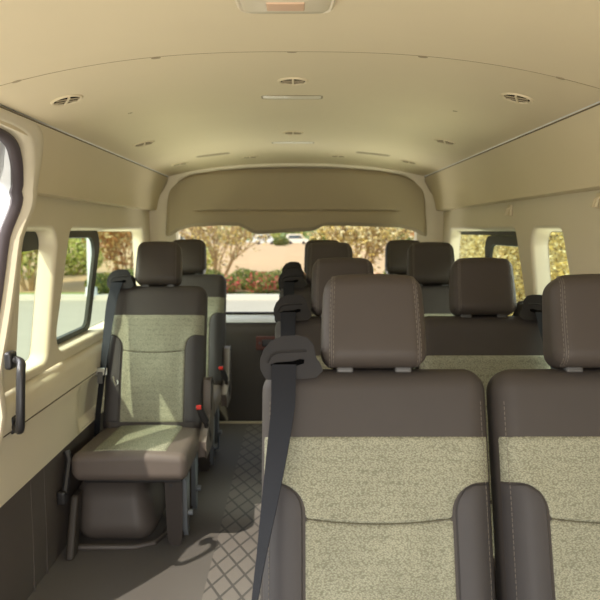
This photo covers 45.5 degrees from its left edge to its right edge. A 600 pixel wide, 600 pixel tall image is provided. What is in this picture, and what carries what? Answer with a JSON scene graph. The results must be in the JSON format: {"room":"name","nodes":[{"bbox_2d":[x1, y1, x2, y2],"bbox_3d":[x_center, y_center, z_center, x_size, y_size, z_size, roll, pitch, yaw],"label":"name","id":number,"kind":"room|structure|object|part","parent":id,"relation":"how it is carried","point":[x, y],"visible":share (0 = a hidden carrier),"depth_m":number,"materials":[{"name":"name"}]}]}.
{"room":"vehicle interior","nodes":[
{"label":"vehicle interior","id":0,"kind":"room"},
{"bbox_2d":[0,106,167,506],"bbox_3d":[-0.863,0.274,2.182,0.215,1.595,4.900,0,6,0],"label":"wall","id":1,"kind":"structure","parent":0,"point":[71,183],"depth_m":2.50,"materials":[{"name":"beige plastic"}]},
{"bbox_2d":[0,128,23,309],"bbox_3d":[-0.887,0.286,1.453,0.186,1.512,1.746,0,6,0],"label":"door","id":2,"kind":"structure","parent":1,"relation":"in","point":[12,179],"depth_m":2.15,"materials":[{"name":"white paint"}]},
{"bbox_2d":[4,350,25,433],"bbox_3d":[-0.807,0.269,2.037,0.047,0.242,0.120,-5,8,-44],"label":"handle","id":3,"kind":"object","parent":1,"relation":"attached to","point":[11,360],"visible":0.91,"depth_m":2.00,"materials":[{"name":"black plastic"}]},
{"bbox_2d":[22,232,38,360],"bbox_3d":[-0.931,-0.008,2.377,0.005,0.512,0.448,0,6,0],"label":"window","id":4,"kind":"structure","parent":1,"relation":"in","point":[30,242],"depth_m":2.47,"materials":[{"name":"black glass"}]},
{"bbox_2d":[0,411,103,599],"bbox_3d":[-0.861,0.674,3.103,0.016,0.402,2.485,0,6,0],"label":"wall panel","id":5,"kind":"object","parent":1,"relation":"attached to","point":[33,528],"depth_m":2.31,"materials":[{"name":"brown plastic"}]},
{"bbox_3d":[-0.885,0.319,3.101,0.108,0.319,2.420,0,6,0],"label":"sill panel","id":6,"kind":"part","parent":1,"relation":"part of","materials":[{"name":"beige plastic"}]},
{"bbox_2d":[57,450,71,505],"bbox_3d":[-0.836,0.631,2.549,0.037,0.177,0.104,0,6,0],"label":"handle","id":7,"kind":"object","parent":1,"relation":"attached to","point":[62,494],"depth_m":2.53,"materials":[{"name":"black plastic"}]},
{"bbox_3d":[-0.873,-0.122,3.122,0.001,0.591,2.292,0,6,0],"label":"window panel","id":8,"kind":"part","parent":1,"relation":"part of","materials":[{"name":"beige plastic"}]},
{"bbox_3d":[-0.815,-0.467,2.598,0.114,0.198,3.270,0,6,0],"label":"cove panel","id":9,"kind":"part","parent":1,"relation":"part of","materials":[{"name":"beige plastic"}]},
{"bbox_2d":[57,231,133,343],"bbox_3d":[-0.928,-0.103,3.297,0.020,0.501,1.561,0,6,0],"label":"window","id":10,"kind":"structure","parent":1,"relation":"in","point":[93,236],"depth_m":3.13,"materials":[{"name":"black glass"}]},
{"bbox_3d":[-0.922,-0.070,2.906,0.012,0.440,0.776,0,6,0],"label":"slider frame","id":11,"kind":"part","parent":10,"relation":"part of","materials":[{"name":"black rubber"}]},
{"bbox_2d":[27,421,496,599],"bbox_3d":[-0.011,1.002,2.257,1.920,0.132,4.900,0,6,0],"label":"floor","id":12,"kind":"structure","parent":0,"point":[216,560],"depth_m":2.58,"materials":[{"name":"plastic"}]},
{"bbox_2d":[66,480,166,560],"bbox_3d":[-0.681,0.758,3.018,0.348,0.241,1.017,0,6,0],"label":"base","id":13,"kind":"object","parent":12,"relation":"on","point":[97,510],"visible":0.53,"depth_m":2.65,"materials":[{"name":"brown plastic"}]},
{"bbox_2d":[71,241,213,544],"bbox_3d":[-0.606,0.333,2.844,0.488,1.122,0.706,0,6,0],"label":"passenger seat","id":14,"kind":"object","parent":12,"relation":"on","point":[159,397],"visible":1,"depth_m":2.94,"materials":[{"name":"fabric"}]},
{"bbox_3d":[-0.816,0.317,2.916,0.022,0.047,0.020,0,6,0],"label":"tongue blade","id":15,"kind":"part","parent":14,"relation":"part of","materials":[{"name":"silver metal"}]},
{"bbox_3d":[-0.605,0.631,2.771,0.355,0.024,0.380,0,6,0],"label":"frame","id":16,"kind":"part","parent":14,"relation":"part of","materials":[{"name":"black plastic"}]},
{"bbox_2d":[71,427,199,479],"bbox_3d":[-0.605,0.566,2.757,0.415,0.112,0.490,0,6,0],"label":"cushion","id":17,"kind":"object","parent":14,"relation":"on","point":[115,453],"depth_m":2.53,"materials":[{"name":"brown leather"}]},
{"bbox_3d":[-0.607,0.253,3.020,0.416,0.615,0.285,0,6,0],"label":"backrest","id":18,"kind":"part","parent":14,"relation":"part of","materials":[{"name":"beige fabric"}]},
{"bbox_3d":[-0.465,0.779,2.665,0.066,0.270,0.050,0,6,0],"label":"leg","id":19,"kind":"part","parent":14,"relation":"part of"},
{"bbox_3d":[-0.471,0.754,2.919,0.065,0.270,0.050,0,6,0],"label":"leg","id":20,"kind":"part","parent":14,"relation":"part of","materials":[{"name":"grey metal"}]},
{"bbox_2d":[173,239,231,470],"bbox_3d":[-0.608,0.255,3.660,0.488,1.122,0.706,0,6,0],"label":"passenger seat","id":21,"kind":"object","parent":12,"relation":"on","point":[194,258],"visible":0.39,"depth_m":3.79,"materials":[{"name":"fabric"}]},
{"bbox_3d":[-0.609,0.174,3.837,0.416,0.615,0.285,0,6,0],"label":"backrest","id":22,"kind":"part","parent":21,"relation":"part of","materials":[{"name":"beige fabric"}]},
{"bbox_3d":[-0.467,0.700,3.481,0.066,0.270,0.050,0,6,0],"label":"leg","id":23,"kind":"part","parent":21,"relation":"part of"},
{"bbox_2d":[213,385,221,414],"bbox_3d":[-0.607,0.487,3.573,0.415,0.112,0.490,0,6,0],"label":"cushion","id":24,"kind":"object","parent":21,"relation":"on","point":[217,389],"depth_m":3.55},
{"bbox_3d":[-0.021,0.741,4.331,1.240,0.012,0.024,0,6,0],"label":"sill plate","id":25,"kind":"part","parent":12,"relation":"part of","materials":[{"name":"beige metal"}]},
{"bbox_2d":[282,240,337,284],"bbox_3d":[0.109,0.253,3.693,0.484,1.118,0.706,0,6,0],"label":"passenger seat","id":26,"kind":"object","parent":12,"relation":"on","point":[290,265],"visible":0.06,"depth_m":3.89,"materials":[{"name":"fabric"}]},
{"bbox_2d":[278,242,352,315],"bbox_3d":[0.113,0.328,2.917,0.484,1.118,0.706,0,6,0],"label":"passenger seat","id":27,"kind":"object","parent":12,"relation":"on","point":[291,281],"visible":0.14,"depth_m":3.11,"materials":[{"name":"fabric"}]},
{"bbox_3d":[0.131,0.250,3.094,0.445,0.615,0.285,0,6,0],"label":"backrest","id":28,"kind":"part","parent":27,"relation":"part of","materials":[{"name":"brown leather"}]},
{"bbox_2d":[274,257,373,368],"bbox_3d":[0.123,0.426,2.103,0.484,1.080,0.706,0,6,0],"label":"passenger seat","id":29,"kind":"object","parent":12,"relation":"on","point":[292,314],"visible":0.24,"depth_m":2.29,"materials":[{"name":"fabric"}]},
{"bbox_3d":[0.141,0.366,2.281,0.445,0.615,0.285,0,6,0],"label":"backrest","id":30,"kind":"part","parent":29,"relation":"part of","materials":[{"name":"brown leather"}]},
{"bbox_2d":[252,274,494,599],"bbox_3d":[0.129,0.512,1.207,0.484,1.080,0.706,0,6,0],"label":"passenger seat","id":31,"kind":"object","parent":12,"relation":"on","point":[375,468],"visible":1,"depth_m":1.36,"materials":[{"name":"fabric"}]},
{"bbox_3d":[0.147,0.453,1.386,0.445,0.615,0.285,0,6,0],"label":"backrest","id":32,"kind":"part","parent":31,"relation":"part of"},
{"bbox_2d":[385,240,418,274],"bbox_3d":[0.593,0.253,3.696,0.484,1.118,0.706,0,6,0],"label":"passenger seat","id":33,"kind":"object","parent":12,"relation":"on","point":[395,250],"visible":0.11,"depth_m":3.89,"materials":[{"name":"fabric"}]},
{"bbox_2d":[407,242,454,368],"bbox_3d":[0.599,0.328,2.919,0.484,1.118,0.706,0,6,0],"label":"passenger seat","id":34,"kind":"object","parent":12,"relation":"on","point":[429,263],"visible":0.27,"depth_m":3.11,"materials":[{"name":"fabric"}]},
{"bbox_3d":[0.579,0.249,3.096,0.445,0.615,0.285,0,6,0],"label":"backrest","id":35,"kind":"part","parent":34,"relation":"part of","materials":[{"name":"brown leather"}]},
{"bbox_2d":[415,257,554,598],"bbox_3d":[0.618,0.426,2.105,0.484,1.080,0.706,0,6,0],"label":"passenger seat","id":36,"kind":"object","parent":12,"relation":"on","point":[481,338],"visible":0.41,"depth_m":2.29,"materials":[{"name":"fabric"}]},
{"bbox_3d":[0.598,0.366,2.284,0.445,0.615,0.285,0,6,0],"label":"backrest","id":37,"kind":"part","parent":36,"relation":"part of","materials":[{"name":"brown leather"}]},
{"bbox_2d":[493,558,496,598],"bbox_3d":[0.600,0.679,2.021,0.444,0.112,0.490,0,6,0],"label":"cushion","id":38,"kind":"object","parent":36,"relation":"on","point":[493,558],"depth_m":1.78,"materials":[{"name":"brown leather"}]},
{"bbox_2d":[486,274,599,599],"bbox_3d":[0.625,0.512,1.209,0.484,1.080,0.706,0,6,0],"label":"passenger seat","id":39,"kind":"object","parent":12,"relation":"on","point":[544,424],"visible":1,"depth_m":1.37,"materials":[{"name":"fabric"}]},
{"bbox_2d":[149,163,442,241],"bbox_3d":[-0.021,-0.076,4.303,1.949,1.645,0.180,0,6,0],"label":"wall","id":40,"kind":"structure","parent":0,"point":[157,218],"depth_m":4.17,"materials":[{"name":"beige plastic"}]},
{"bbox_2d":[166,168,426,420],"bbox_3d":[-0.021,0.042,4.336,1.800,1.644,0.295,0,6,0],"label":"door","id":41,"kind":"structure","parent":40,"relation":"in","point":[278,200],"depth_m":4.15,"materials":[{"name":"beige plastic"}]},
{"bbox_3d":[-0.021,0.438,4.387,1.470,0.605,0.070,0,6,0],"label":"trim","id":42,"kind":"part","parent":41,"relation":"part of","materials":[{"name":"black plastic"}]},
{"bbox_3d":[-0.179,0.259,4.318,0.100,0.044,0.020,0,6,0],"label":"latch lever","id":43,"kind":"part","parent":41,"relation":"part of","materials":[{"name":"black plastic"}]},
{"bbox_3d":[-0.021,-0.572,4.197,1.527,0.396,0.135,0,6,0],"label":"header trim","id":44,"kind":"part","parent":41,"relation":"part of","materials":[{"name":"beige plastic"}]},
{"bbox_2d":[0,0,599,179],"bbox_3d":[-0.011,-0.554,2.106,1.804,0.401,4.900,0,6,0],"label":"ceiling","id":45,"kind":"structure","parent":0,"point":[209,80],"depth_m":1.82,"materials":[{"name":"white paint"}]},
{"bbox_2d":[50,94,82,106],"bbox_3d":[-0.636,-0.544,1.949,0.086,0.029,0.090,0,6,3],"label":"ceiling vent","id":46,"kind":"object","parent":45,"relation":"in","point":[66,100],"visible":1,"depth_m":1.94,"materials":[{"name":"beige plastic"}]},
{"bbox_2d":[133,141,154,146],"bbox_3d":[-0.632,-0.632,2.894,0.087,0.025,0.089,0,6,2],"label":"ceiling vent","id":47,"kind":"object","parent":45,"relation":"in","point":[145,143],"visible":1,"depth_m":2.89,"materials":[{"name":"beige plastic"}]},
{"bbox_2d":[172,162,187,165],"bbox_3d":[-0.627,-0.709,3.732,0.088,0.022,0.090,1,6,7],"label":"ceiling vent","id":48,"kind":"object","parent":45,"relation":"in","point":[181,163],"visible":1,"depth_m":3.72,"materials":[{"name":"beige plastic"}]},
{"bbox_2d":[196,152,229,157],"bbox_3d":[-0.436,-0.728,3.582,0.177,0.025,0.068,0,6,0],"label":"recessed light","id":49,"kind":"object","parent":45,"relation":"in","point":[226,152],"visible":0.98,"depth_m":3.57,"materials":[{"name":"beige plastic"}]},
{"bbox_2d":[242,156,257,158],"bbox_3d":[-0.265,-0.757,3.792,0.089,0.011,0.089,2,6,19],"label":"ceiling vent","id":50,"kind":"object","parent":45,"relation":"in","point":[244,157],"visible":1,"depth_m":3.78,"materials":[{"name":"beige plastic"}]},
{"bbox_2d":[235,0,335,13],"bbox_3d":[-0.027,-0.548,1.313,0.194,0.025,0.136,0,6,0],"label":"recessed light","id":51,"kind":"object","parent":45,"relation":"in","point":[246,6],"visible":1,"depth_m":1.31,"materials":[{"name":"beige plastic"}]},
{"bbox_3d":[-0.027,-0.538,1.309,0.070,0.006,0.044,0,6,0],"label":"bulb","id":52,"kind":"part","parent":51,"relation":"part of","materials":[{"name":"orange plastic"}]},
{"bbox_2d":[261,95,322,98],"bbox_3d":[-0.025,-0.644,2.272,0.198,0.005,0.060,0,5,0],"label":"recessed light","id":53,"kind":"object","parent":45,"relation":"in","point":[264,96],"visible":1,"depth_m":2.27,"materials":[{"name":"beige plastic"}]},
{"bbox_2d":[277,77,307,85],"bbox_3d":[-0.020,-0.624,2.045,0.090,0.007,0.090,0,5,0],"label":"ceiling vent","id":54,"kind":"object","parent":45,"relation":"in","point":[290,81],"visible":1,"depth_m":2.04,"materials":[{"name":"beige plastic"}]},
{"bbox_2d":[272,142,313,143],"bbox_3d":[-0.032,-0.726,3.299,0.198,0.005,0.060,0,5,0],"label":"recessed light","id":55,"kind":"object","parent":45,"relation":"in","point":[272,142],"visible":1,"depth_m":3.30,"materials":[{"name":"beige plastic"}]},
{"bbox_2d":[282,131,303,134],"bbox_3d":[-0.029,-0.700,2.998,0.090,0.007,0.090,0,5,0],"label":"ceiling vent","id":56,"kind":"object","parent":45,"relation":"in","point":[285,132],"visible":1,"depth_m":2.99,"materials":[{"name":"beige plastic"}]},
{"bbox_2d":[330,155,346,157],"bbox_3d":[0.200,-0.756,3.761,0.089,0.010,0.089,-2,6,-19],"label":"ceiling vent","id":57,"kind":"object","parent":45,"relation":"in","point":[334,156],"visible":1,"depth_m":3.75,"materials":[{"name":"beige plastic"}]},
{"bbox_2d":[357,152,390,155],"bbox_3d":[0.365,-0.731,3.574,0.177,0.022,0.068,0,6,0],"label":"recessed light","id":58,"kind":"object","parent":45,"relation":"in","point":[357,152],"visible":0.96,"depth_m":3.56,"materials":[{"name":"beige plastic"}]},
{"bbox_2d":[400,160,417,163],"bbox_3d":[0.562,-0.710,3.683,0.088,0.022,0.089,-1,6,-8],"label":"ceiling vent","id":59,"kind":"object","parent":45,"relation":"in","point":[403,161],"visible":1,"depth_m":3.67,"materials":[{"name":"beige plastic"}]},
{"bbox_2d":[434,139,455,144],"bbox_3d":[0.582,-0.634,2.868,0.087,0.025,0.089,0,6,-2],"label":"ceiling vent","id":60,"kind":"object","parent":45,"relation":"in","point":[442,141],"visible":1,"depth_m":2.86,"materials":[{"name":"beige plastic"}]},
{"bbox_2d":[501,92,533,103],"bbox_3d":[0.594,-0.551,1.953,0.086,0.028,0.090,0,6,3],"label":"ceiling vent","id":61,"kind":"object","parent":45,"relation":"in","point":[517,98],"visible":1,"depth_m":1.95,"materials":[{"name":"beige plastic"}]},
{"bbox_2d":[425,103,599,296],"bbox_3d":[0.842,0.274,2.191,0.215,1.594,4.900,0,6,0],"label":"wall","id":62,"kind":"structure","parent":0,"point":[549,175],"depth_m":2.49,"materials":[{"name":"beige plastic"}]},
{"bbox_2d":[459,231,517,257],"bbox_3d":[0.896,-0.112,3.342,0.020,0.491,1.488,0,6,0],"label":"window","id":63,"kind":"structure","parent":62,"relation":"in","point":[508,238],"depth_m":3.27,"materials":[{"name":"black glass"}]},
{"bbox_3d":[0.893,-0.072,3.044,0.012,0.402,0.803,0,6,0],"label":"slider frame","id":64,"kind":"part","parent":63,"relation":"part of","materials":[{"name":"black plastic"}]},
{"bbox_2d":[504,205,511,215],"bbox_3d":[0.830,-0.358,2.853,0.027,0.044,0.036,0,6,0],"label":"coat hook","id":65,"kind":"object","parent":62,"relation":"attached to","point":[508,211],"visible":1,"depth_m":2.84,"materials":[{"name":"beige plastic"}]},
{"bbox_3d":[0.838,-0.358,2.853,0.010,0.044,0.036,0,6,0],"label":"plate","id":66,"kind":"part","parent":65,"relation":"part of","materials":[{"name":"beige plastic"}]},
{"bbox_3d":[0.792,-0.405,1.959,0.114,0.198,4.570,0,6,0],"label":"cove panel","id":67,"kind":"part","parent":62,"relation":"part of","materials":[{"name":"beige plastic"}]},
{"bbox_3d":[0.848,-0.013,1.997,0.001,0.591,4.570,0,6,0],"label":"window panel","id":68,"kind":"part","parent":62,"relation":"part of","materials":[{"name":"beige plastic"}]},
{"bbox_2d":[590,193,599,208],"bbox_3d":[0.834,-0.279,2.007,0.027,0.044,0.036,0,6,0],"label":"coat hook","id":69,"kind":"object","parent":62,"relation":"attached to","point":[596,202],"visible":1,"depth_m":2.00,"materials":[{"name":"beige plastic"}]},
{"bbox_3d":[0.842,-0.279,2.007,0.010,0.044,0.036,0,6,0],"label":"plate","id":70,"kind":"part","parent":69,"relation":"part of","materials":[{"name":"beige plastic"}]},
{"label":"outside","id":71,"kind":"structure","parent":0,"visible":0},
{"bbox_2d":[17,226,566,360],"bbox_3d":[-0.624,-15.166,126.627,240.000,12.380,305.000,0,6,0],"label":"ground","id":72,"kind":"structure","parent":71,"point":[271,257],"depth_m":19.46,"materials":[{"name":"concrete"}]},
{"bbox_2d":[20,238,74,290],"bbox_3d":[-7.960,-1.938,21.175,3.566,3.392,3.932,3,6,25],"label":"tree","id":73,"kind":"object","parent":72,"relation":"on","point":[29,275],"visible":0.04,"depth_m":21.15,"materials":[{"name":"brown plant"}]},
{"bbox_2d":[64,238,106,274],"bbox_3d":[-8.748,-1.688,27.820,2.415,1.564,2.503,0,6,0],"label":"shrub","id":74,"kind":"object","parent":72,"relation":"on","point":[80,256],"visible":0.47,"depth_m":27.39,"materials":[{"name":"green plant"}]},
{"bbox_2d":[85,238,97,296],"bbox_3d":[-5.644,-2.599,18.919,0.336,5.060,0.718,0,6,0],"label":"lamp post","id":75,"kind":"object","parent":72,"relation":"on","point":[88,244],"visible":0.02,"depth_m":19.18,"materials":[{"name":"white metal"}]},
{"bbox_2d":[84,272,110,293],"bbox_3d":[-5.513,-0.470,20.115,1.125,0.674,1.124,0,6,0],"label":"shrub","id":76,"kind":"object","parent":72,"relation":"on","point":[101,284],"visible":0.42,"depth_m":19.87,"materials":[{"name":"green plant"}]},
{"bbox_2d":[80,232,133,270],"bbox_3d":[-5.998,-2.014,24.291,3.257,2.944,3.418,0,6,0],"label":"tree","id":77,"kind":"object","parent":72,"relation":"on","point":[111,243],"visible":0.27,"depth_m":23.82,"materials":[{"name":"brown plant"}]},
{"bbox_2d":[179,226,215,242],"bbox_3d":[-23.807,-15.082,164.196,9.600,4.300,4.800,0,6,0],"label":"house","id":78,"kind":"structure","parent":72,"relation":"on","point":[206,226],"depth_m":162.20,"materials":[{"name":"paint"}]},
{"bbox_2d":[199,239,218,271],"bbox_3d":[-4.353,-1.657,27.340,2.498,1.621,2.520,0,6,0],"label":"shrub","id":79,"kind":"object","parent":72,"relation":"on","point":[207,250],"visible":0.05,"depth_m":27.19,"materials":[{"name":"yellow plant"}]},
{"bbox_2d":[205,268,221,274],"bbox_3d":[-2.744,-0.617,21.177,1.037,0.706,1.052,0,6,0],"label":"shrub","id":80,"kind":"object","parent":72,"relation":"on","point":[212,271],"visible":0.12,"depth_m":21.10,"materials":[{"name":"green plant"}]},
{"bbox_2d":[179,226,271,275],"bbox_3d":[-2.691,-1.743,22.561,3.462,2.743,3.740,5,7,39],"label":"tree","id":81,"kind":"object","parent":72,"relation":"on","point":[198,231],"visible":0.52,"depth_m":22.27,"materials":[{"name":"brown plant"}]},
{"bbox_2d":[222,274,242,293],"bbox_3d":[-2.168,-0.452,20.139,1.133,0.582,1.145,0,6,0],"label":"shrub","id":82,"kind":"object","parent":72,"relation":"on","point":[232,281],"visible":0.41,"depth_m":19.95,"materials":[{"name":"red plant"}]},
{"bbox_2d":[223,233,242,244],"bbox_3d":[-13.119,-11.972,139.429,4.687,2.935,4.775,0,6,0],"label":"shrub","id":83,"kind":"object","parent":72,"relation":"on","point":[227,233],"visible":0.16,"depth_m":138.52,"materials":[{"name":"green plant"}]},
{"bbox_2d":[229,268,259,291],"bbox_3d":[-1.628,-0.599,21.181,1.069,0.711,1.018,0,6,0],"label":"shrub","id":84,"kind":"object","parent":72,"relation":"on","point":[242,274],"visible":0.35,"depth_m":21.01,"materials":[{"name":"green plant"}]},
{"bbox_2d":[243,271,278,293],"bbox_3d":[-1.056,-0.501,20.215,1.137,0.686,1.128,0,6,0],"label":"shrub","id":85,"kind":"object","parent":72,"relation":"on","point":[265,277],"visible":0.99,"depth_m":20.02,"materials":[{"name":"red plant"}]},
{"bbox_2d":[253,234,273,243],"bbox_3d":[-7.334,-12.714,149.436,4.719,2.159,1.860,-1,6,-9],"label":"van","id":86,"kind":"object","parent":72,"relation":"on","point":[270,240],"visible":0.64,"depth_m":148.52,"materials":[{"name":"white paint"}]},
{"bbox_2d":[268,267,281,289],"bbox_3d":[-0.519,-0.616,21.194,1.031,0.727,1.055,0,6,0],"label":"shrub","id":87,"kind":"object","parent":72,"relation":"on","point":[277,271],"visible":0.16,"depth_m":21.02,"materials":[{"name":"green plant"}]},
{"bbox_2d":[270,233,281,238],"bbox_3d":[-7.845,-16.700,183.094,6.409,3.987,6.519,0,6,0],"label":"shrub","id":88,"kind":"object","parent":72,"relation":"on","point":[273,236],"visible":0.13,"depth_m":182.10,"materials":[{"name":"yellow plant"}]},
{"bbox_2d":[273,236,289,245],"bbox_3d":[-3.516,-10.914,133.514,3.424,2.237,3.240,0,6,0],"label":"shrub","id":89,"kind":"object","parent":72,"relation":"on","point":[280,241],"visible":0.97,"depth_m":132.84,"materials":[{"name":"green plant"}]},
{"bbox_2d":[284,232,307,238],"bbox_3d":[-1.117,-16.892,185.209,6.699,3.925,6.474,0,6,0],"label":"shrub","id":90,"kind":"object","parent":72,"relation":"on","point":[303,233],"visible":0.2,"depth_m":184.25,"materials":[{"name":"green plant"}]},
{"bbox_2d":[286,234,308,243],"bbox_3d":[-0.544,-12.909,151.460,4.719,2.159,1.860,1,6,5],"label":"van","id":91,"kind":"object","parent":72,"relation":"on","point":[294,238],"visible":0.84,"depth_m":150.56,"materials":[{"name":"paint"}]},
{"bbox_2d":[312,234,327,239],"bbox_3d":[3.737,-11.549,137.690,3.765,2.601,3.980,0,6,0],"label":"shrub","id":92,"kind":"object","parent":72,"relation":"on","point":[315,238],"visible":0.19,"depth_m":136.54,"materials":[{"name":"green plant"}]},
{"bbox_2d":[297,226,413,270],"bbox_3d":[1.879,-1.873,22.707,3.760,2.972,3.824,-2,6,-24],"label":"tree","id":93,"kind":"object","parent":72,"relation":"on","point":[371,236],"visible":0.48,"depth_m":22.18,"materials":[{"name":"brown plant"}]},
{"bbox_2d":[389,228,412,239],"bbox_3d":[23.130,-14.721,164.396,6.207,3.852,6.193,0,6,0],"label":"shrub","id":94,"kind":"object","parent":72,"relation":"on","point":[409,238],"visible":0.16,"depth_m":163.71,"materials":[{"name":"green plant"}]},
{"bbox_2d":[405,230,413,239],"bbox_3d":[5.345,-2.183,26.235,3.594,2.912,3.442,0,6,2],"label":"tree","id":95,"kind":"object","parent":72,"relation":"on","point":[410,231],"visible":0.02,"depth_m":25.75,"materials":[{"name":"brown plant"}]},
{"bbox_2d":[459,235,482,257],"bbox_3d":[4.409,-1.098,18.587,2.125,2.352,2.149,0,6,0],"label":"shrub","id":96,"kind":"object","parent":72,"relation":"on","point":[461,235],"visible":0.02,"depth_m":18.00,"materials":[{"name":"yellow plant"}]},
{"bbox_2d":[459,235,521,279],"bbox_3d":[4.475,-0.912,16.489,2.147,2.385,2.146,1,6,14],"label":"shrub","id":97,"kind":"object","parent":72,"relation":"on","point":[464,249],"visible":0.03,"depth_m":16.36,"materials":[{"name":"yellow plant"}]},
{"bbox_2d":[467,235,565,299],"bbox_3d":[4.446,-0.851,14.365,2.150,2.669,2.170,0,6,0],"label":"shrub","id":98,"kind":"object","parent":72,"relation":"on","point":[473,249],"visible":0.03,"depth_m":14.33,"materials":[{"name":"yellow plant"}]},
{"bbox_2d":[477,232,568,315],"bbox_3d":[4.118,-0.761,12.235,2.156,2.898,2.177,0,6,0],"label":"shrub","id":99,"kind":"object","parent":72,"relation":"on","point":[513,253],"visible":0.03,"depth_m":12.07,"materials":[{"name":"yellow plant"}]},
{"bbox_3d":[4.103,-0.110,12.306,0.863,1.589,0.749,0,6,0],"label":"stem","id":100,"kind":"part","parent":99,"relation":"part of","materials":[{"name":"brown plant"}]},
{"bbox_2d":[548,232,569,280],"bbox_3d":[4.270,-0.539,10.139,2.170,2.859,2.194,0,6,0],"label":"shrub","id":101,"kind":"object","parent":72,"relation":"on","point":[554,248],"visible":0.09,"depth_m":9.91,"materials":[{"name":"yellow plant"}]},
{"bbox_2d":[562,252,569,274],"bbox_3d":[4.062,-0.220,8.034,2.140,2.631,2.145,0,6,-3],"label":"shrub","id":102,"kind":"object","parent":72,"relation":"on","point":[565,252],"visible":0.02,"depth_m":8.38,"materials":[{"name":"yellow plant"}]}
]}

